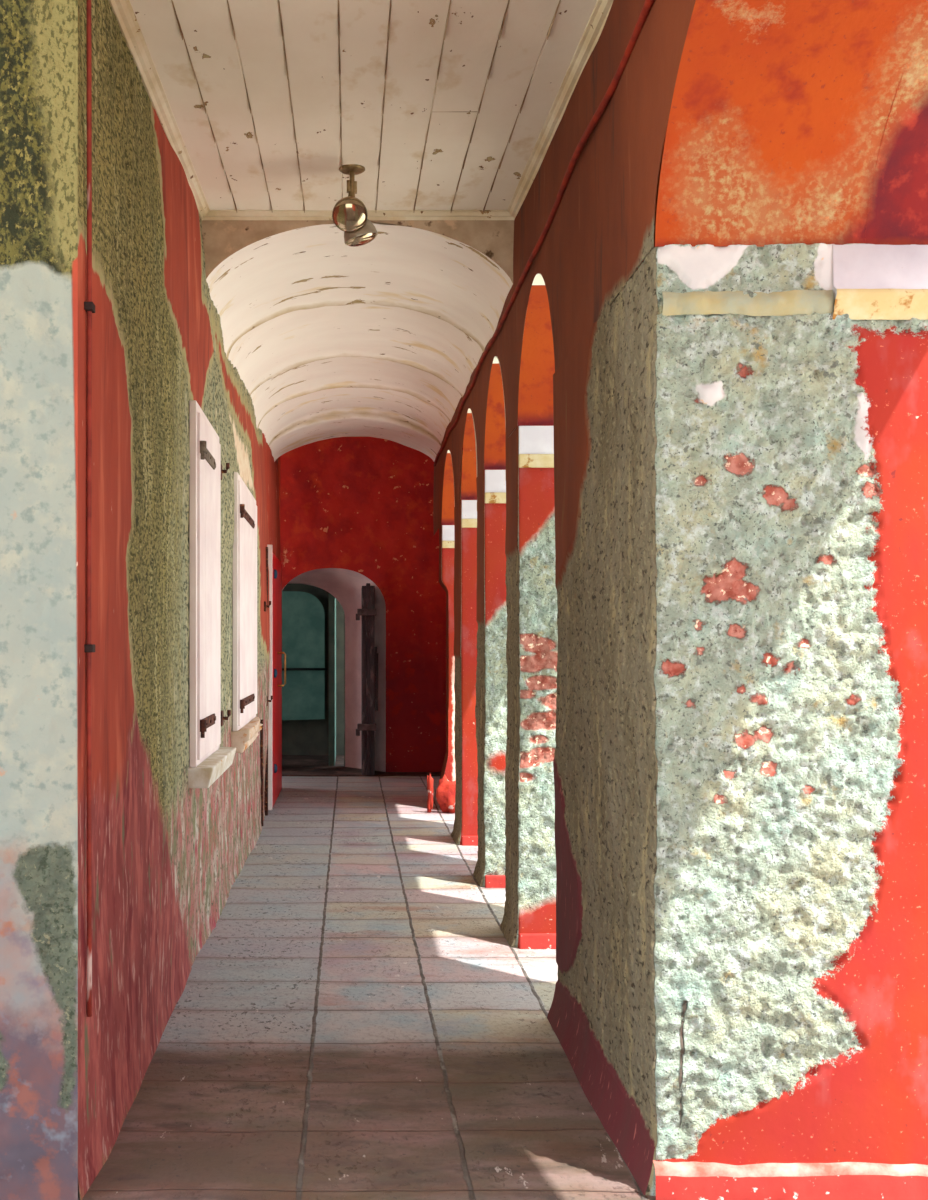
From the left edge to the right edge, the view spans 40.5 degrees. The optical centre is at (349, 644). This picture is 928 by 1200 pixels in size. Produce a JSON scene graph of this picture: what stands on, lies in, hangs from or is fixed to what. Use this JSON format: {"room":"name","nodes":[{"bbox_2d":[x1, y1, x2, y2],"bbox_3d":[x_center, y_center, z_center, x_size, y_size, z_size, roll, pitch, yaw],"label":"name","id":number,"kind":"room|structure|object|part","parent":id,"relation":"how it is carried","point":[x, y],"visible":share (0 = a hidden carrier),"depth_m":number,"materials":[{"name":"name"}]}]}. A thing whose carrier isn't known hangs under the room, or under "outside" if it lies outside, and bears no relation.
{"room":"arcaded walkway","nodes":[
{"label":"arcaded walkway","id":0,"kind":"room"},
{"bbox_2d":[0,0,77,1199],"bbox_3d":[-2.389,-0.435,3.606,3.210,4.130,0.044,0,0,0],"label":"wall","id":1,"kind":"structure","parent":0,"point":[39,42],"depth_m":3.60,"materials":[{"name":"paint"}]},
{"bbox_2d":[72,0,280,1199],"bbox_3d":[-0.791,-0.435,8.800,0.080,4.130,10.400,0,0,0],"label":"wall","id":2,"kind":"structure","parent":0,"point":[168,855],"depth_m":4.73,"materials":[{"name":"red paint"}]},
{"bbox_2d":[84,0,94,1016],"bbox_3d":[-0.771,-0.625,3.703,0.026,3.450,0.045,0,0,0],"label":"conduit","id":3,"kind":"object","parent":2,"relation":"attached to","point":[89,306],"visible":1,"depth_m":3.69,"materials":[{"name":"red metal"}]},
{"bbox_2d":[108,0,209,220],"bbox_3d":[-0.784,-2.163,3.900,0.060,0.381,5.800,0,0,0],"label":"trim","id":4,"kind":"structure","parent":2,"relation":"attached to","point":[124,13],"depth_m":5.00,"materials":[{"name":"white wood"}]},
{"bbox_2d":[189,400,220,766],"bbox_3d":[-0.750,-0.300,6.675,0.076,1.800,1.090,0,0,0],"label":"window shutter","id":5,"kind":"object","parent":2,"relation":"attached to","point":[205,447],"visible":1,"depth_m":6.33,"materials":[{"name":"white paint"}]},
{"bbox_2d":[188,747,235,787],"bbox_3d":[-0.737,0.650,6.730,0.135,0.100,1.260,0,0,0],"label":"window sill","id":6,"kind":"structure","parent":2,"relation":"attached to","point":[207,772],"depth_m":6.28,"materials":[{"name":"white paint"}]},
{"bbox_2d":[221,463,229,479],"bbox_3d":[-0.754,-1.032,7.420,0.079,0.095,0.100,0,0,0],"label":"hook","id":7,"kind":"object","parent":2,"relation":"attached to","point":[227,464],"visible":0.44,"depth_m":7.41,"materials":[{"name":"metal"}]},
{"bbox_2d":[221,710,230,725],"bbox_3d":[-0.754,0.438,7.500,0.079,0.095,0.100,0,0,0],"label":"hook","id":8,"kind":"object","parent":2,"relation":"attached to","point":[223,718],"visible":0.6,"depth_m":7.49,"materials":[{"name":"metal"}]},
{"bbox_2d":[233,472,256,730],"bbox_3d":[-0.750,-0.290,9.215,0.076,1.740,1.670,0,0,0],"label":"window shutter","id":9,"kind":"object","parent":2,"relation":"attached to","point":[245,507],"visible":0.97,"depth_m":8.71,"materials":[{"name":"white paint"}]},
{"bbox_2d":[231,717,262,752],"bbox_3d":[-0.735,0.645,9.220,0.138,0.169,1.760,0,0,0],"label":"window sill","id":10,"kind":"structure","parent":2,"relation":"attached to","point":[243,738],"depth_m":8.35,"materials":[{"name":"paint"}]},
{"bbox_2d":[260,719,262,825],"bbox_3d":[-0.769,1.115,10.902,0.028,0.931,0.044,0,0,0],"label":"drain pipe","id":11,"kind":"object","parent":2,"relation":"attached to","point":[261,720],"visible":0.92,"depth_m":10.89,"materials":[{"name":"metal"}]},
{"bbox_2d":[264,601,270,611],"bbox_3d":[-0.754,-0.352,11.350,0.079,0.095,0.100,0,0,0],"label":"hook","id":12,"kind":"object","parent":2,"relation":"attached to","point":[265,605],"visible":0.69,"depth_m":11.34,"materials":[{"name":"metal"}]},
{"bbox_2d":[264,545,285,815],"bbox_3d":[-0.732,0.320,12.735,0.145,2.560,2.030,0,0,0],"label":"door","id":13,"kind":"structure","parent":2,"relation":"in","point":[273,770],"depth_m":12.40,"materials":[{"name":"white paint"}]},
{"bbox_3d":[-0.707,0.250,12.900,0.095,0.360,0.020,0,0,0],"label":"pull handle","id":14,"kind":"part","parent":13,"relation":"part of","materials":[{"name":"gold metal"}]},
{"bbox_2d":[278,457,279,517],"bbox_3d":[-1.492,-0.500,14.025,1.416,4.200,0.050,0,0,0],"label":"wall","id":15,"kind":"structure","parent":0,"point":[279,457],"depth_m":14.00,"materials":[{"name":"red paint"}]},
{"bbox_2d":[282,584,343,754],"bbox_3d":[-1.200,0.000,18.050,4.000,3.200,0.100,0,0,0],"label":"wall","id":16,"kind":"structure","parent":0,"point":[299,737],"depth_m":18.00,"materials":[{"name":"paint"}]},
{"bbox_2d":[282,591,324,719],"bbox_3d":[-0.980,0.160,17.825,1.240,1.840,0.250,0,0,0],"label":"window","id":17,"kind":"structure","parent":16,"relation":"attached to","point":[303,614],"depth_m":17.70,"materials":[{"name":"glass"}]},
{"bbox_2d":[282,668,326,670],"bbox_3d":[-0.975,0.343,17.671,1.290,0.041,0.098,0,0,0],"label":"bar","id":18,"kind":"object","parent":17,"relation":"attached to","point":[287,669],"visible":0.45,"depth_m":17.62,"materials":[{"name":"black metal"}]},
{"bbox_2d":[329,593,335,765],"bbox_3d":[-0.240,0.000,17.180,0.080,3.200,1.640,0,0,0],"label":"wall","id":19,"kind":"structure","parent":0,"point":[332,600],"depth_m":16.36,"materials":[{"name":"teal paint"}]},
{"bbox_2d":[201,220,513,282],"bbox_3d":[0.035,-2.150,6.800,1.790,0.500,0.001,0,0,0],"label":"wall header","id":20,"kind":"structure","parent":0,"point":[222,239],"depth_m":6.80,"materials":[{"name":"brown paint"}]},
{"bbox_2d":[203,209,514,219],"bbox_3d":[0.047,-2.329,6.772,1.722,0.045,0.060,0,0,0],"label":"trim","id":21,"kind":"structure","parent":20,"relation":"attached to","point":[272,214],"depth_m":6.76,"materials":[{"name":"white wood"}]},
{"bbox_2d":[344,580,371,766],"bbox_3d":[0.463,0.150,16.320,1.075,2.900,0.080,0,0,0],"label":"wall","id":22,"kind":"structure","parent":0,"point":[371,580],"depth_m":16.28,"materials":[{"name":"paint"}]},
{"bbox_2d":[206,223,512,461],"bbox_3d":[0.045,-2.146,10.050,1.724,0.491,6.500,0,0,0],"label":"vault","id":23,"kind":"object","parent":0,"point":[385,337],"visible":0.94,"depth_m":8.80,"materials":[{"name":"white paint"}]},
{"bbox_2d":[130,0,597,209],"bbox_3d":[-1.538,-2.173,3.700,4.924,0.368,6.200,0,0,0],"label":"ceiling","id":24,"kind":"structure","parent":0,"point":[413,91],"depth_m":5.07,"materials":[{"name":"white wood"}]},
{"bbox_2d":[332,164,377,246],"bbox_3d":[0.027,-2.128,6.030,0.172,0.365,0.305,0,0,20],"label":"lamp","id":25,"kind":"object","parent":24,"relation":"hanging from","point":[349,214],"visible":1,"depth_m":5.99,"materials":[{"name":"metal"}]},
{"bbox_3d":[0.010,-2.300,6.050,0.128,0.020,0.128,0,0,0],"label":"ceiling plate","id":26,"kind":"part","parent":25,"relation":"part of","materials":[{"name":"metal"}]},
{"bbox_2d":[171,0,560,212],"bbox_3d":[0.055,-2.218,4.375,1.333,0.278,4.750,0,0,0],"label":"trim","id":27,"kind":"structure","parent":24,"relation":"attached to","point":[552,22],"depth_m":5.15,"materials":[{"name":"wood"}]},
{"bbox_2d":[78,755,655,1199],"bbox_3d":[-1.225,1.602,8.900,5.550,0.036,20.200,0,0,0],"label":"floor","id":28,"kind":"structure","parent":0,"point":[357,1018],"depth_m":5.06,"materials":[{"name":"tile"}]},
{"bbox_2d":[427,774,433,812],"bbox_3d":[0.766,1.407,11.931,0.067,0.386,0.057,0,0,0],"label":"shard","id":29,"kind":"object","parent":28,"relation":"on","point":[430,789],"visible":1,"depth_m":11.91},
{"bbox_2d":[436,774,455,812],"bbox_3d":[0.945,1.415,11.925,0.256,0.370,0.160,0,0,0],"label":"lump","id":30,"kind":"object","parent":28,"relation":"on","point":[446,790],"visible":0.79,"depth_m":11.87,"materials":[{"name":"red"}]},
{"bbox_2d":[439,525,455,806],"bbox_3d":[1.188,0.228,12.233,0.624,2.784,0.334,0,0,0],"label":"pier","id":31,"kind":"object","parent":28,"relation":"on","point":[446,532],"visible":0.3,"depth_m":12.09,"materials":[{"name":"paint"}]},
{"bbox_3d":[1.190,-0.973,12.083,0.600,0.071,0.034,0,0,0],"label":"moulding","id":32,"kind":"part","parent":31,"relation":"part of","materials":[{"name":"yellow paint"}]},
{"bbox_2d":[451,499,477,845],"bbox_3d":[1.173,0.228,10.310,0.654,2.784,0.688,0,0,0],"label":"pier","id":33,"kind":"object","parent":28,"relation":"on","point":[464,833],"visible":0.4,"depth_m":10.00,"materials":[{"name":"paint"}]},
{"bbox_3d":[1.190,-0.973,9.983,0.600,0.071,0.034,0,0,0],"label":"moulding","id":34,"kind":"part","parent":33,"relation":"part of","materials":[{"name":"yellow paint"}]},
{"bbox_2d":[473,469,506,887],"bbox_3d":[1.177,0.228,8.520,0.645,2.784,0.548,0,0,0],"label":"pier","id":35,"kind":"object","parent":28,"relation":"on","point":[491,616],"visible":0.35,"depth_m":8.28,"materials":[{"name":"paint"}]},
{"bbox_3d":[1.190,-0.973,8.263,0.600,0.071,0.034,0,0,0],"label":"moulding","id":36,"kind":"part","parent":35,"relation":"part of","materials":[{"name":"yellow paint"}]},
{"bbox_2d":[500,425,557,948],"bbox_3d":[1.174,0.228,6.875,0.652,2.784,0.578,0,0,0],"label":"pier","id":37,"kind":"object","parent":28,"relation":"on","point":[529,918],"visible":0.45,"depth_m":6.62,"materials":[{"name":"paint"}]},
{"bbox_3d":[1.190,-0.973,6.603,0.600,0.071,0.034,0,0,0],"label":"moulding","id":38,"kind":"part","parent":37,"relation":"part of","materials":[{"name":"yellow paint"}]},
{"bbox_2d":[547,243,927,1199],"bbox_3d":[1.419,0.228,4.497,1.204,2.784,1.850,0,0,0],"label":"pier","id":39,"kind":"object","parent":28,"relation":"on","point":[740,1001],"visible":1,"depth_m":3.64,"materials":[{"name":"paint"}]},
{"bbox_3d":[1.154,-0.994,3.626,0.492,0.078,0.035,0,0,0],"label":"worn moulding","id":40,"kind":"part","parent":39,"relation":"part of","materials":[{"name":"paint"}]},
{"bbox_2d":[280,437,463,771],"bbox_3d":[-0.300,-0.515,15.928,3.800,4.270,0.695,0,0,0],"label":"wall","id":41,"kind":"structure","parent":0,"point":[355,511],"depth_m":15.60,"materials":[{"name":"paint"}]},
{"bbox_2d":[356,583,377,774],"bbox_3d":[0.207,0.415,15.475,0.275,2.330,0.690,0,0,0],"label":"door","id":42,"kind":"structure","parent":41,"relation":"in","point":[369,655],"depth_m":15.18,"materials":[{"name":"grey wood"}]},
{"bbox_3d":[1.022,-0.515,15.599,1.155,4.270,0.034,0,0,0],"label":"wall panel","id":43,"kind":"part","parent":41,"relation":"part of","materials":[{"name":"red paint"}]},
{"bbox_2d":[331,223,526,436],"bbox_3d":[-0.962,-2.650,9.050,6.476,0.100,19.900,0,0,0],"label":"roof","id":44,"kind":"structure","parent":0,"point":[331,223],"depth_m":7.77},
{"bbox_2d":[433,0,927,534],"bbox_3d":[1.439,-1.880,6.750,1.122,1.440,13.100,0,0,0],"label":"wall","id":45,"kind":"structure","parent":0,"point":[725,123],"depth_m":3.62,"materials":[{"name":"paint"}]},
{"bbox_2d":[433,0,653,465],"bbox_3d":[0.876,-1.859,7.100,0.034,0.093,11.801,0,0,0],"label":"cable","id":46,"kind":"object","parent":45,"relation":"attached to","point":[648,4],"visible":0.98,"depth_m":5.00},
{"bbox_2d":[507,0,612,218],"bbox_3d":[0.878,-2.163,3.900,0.060,0.381,5.800,0,0,0],"label":"trim","id":47,"kind":"structure","parent":45,"relation":"attached to","point":[594,28],"depth_m":5.12,"materials":[{"name":"white wood"}]}
]}

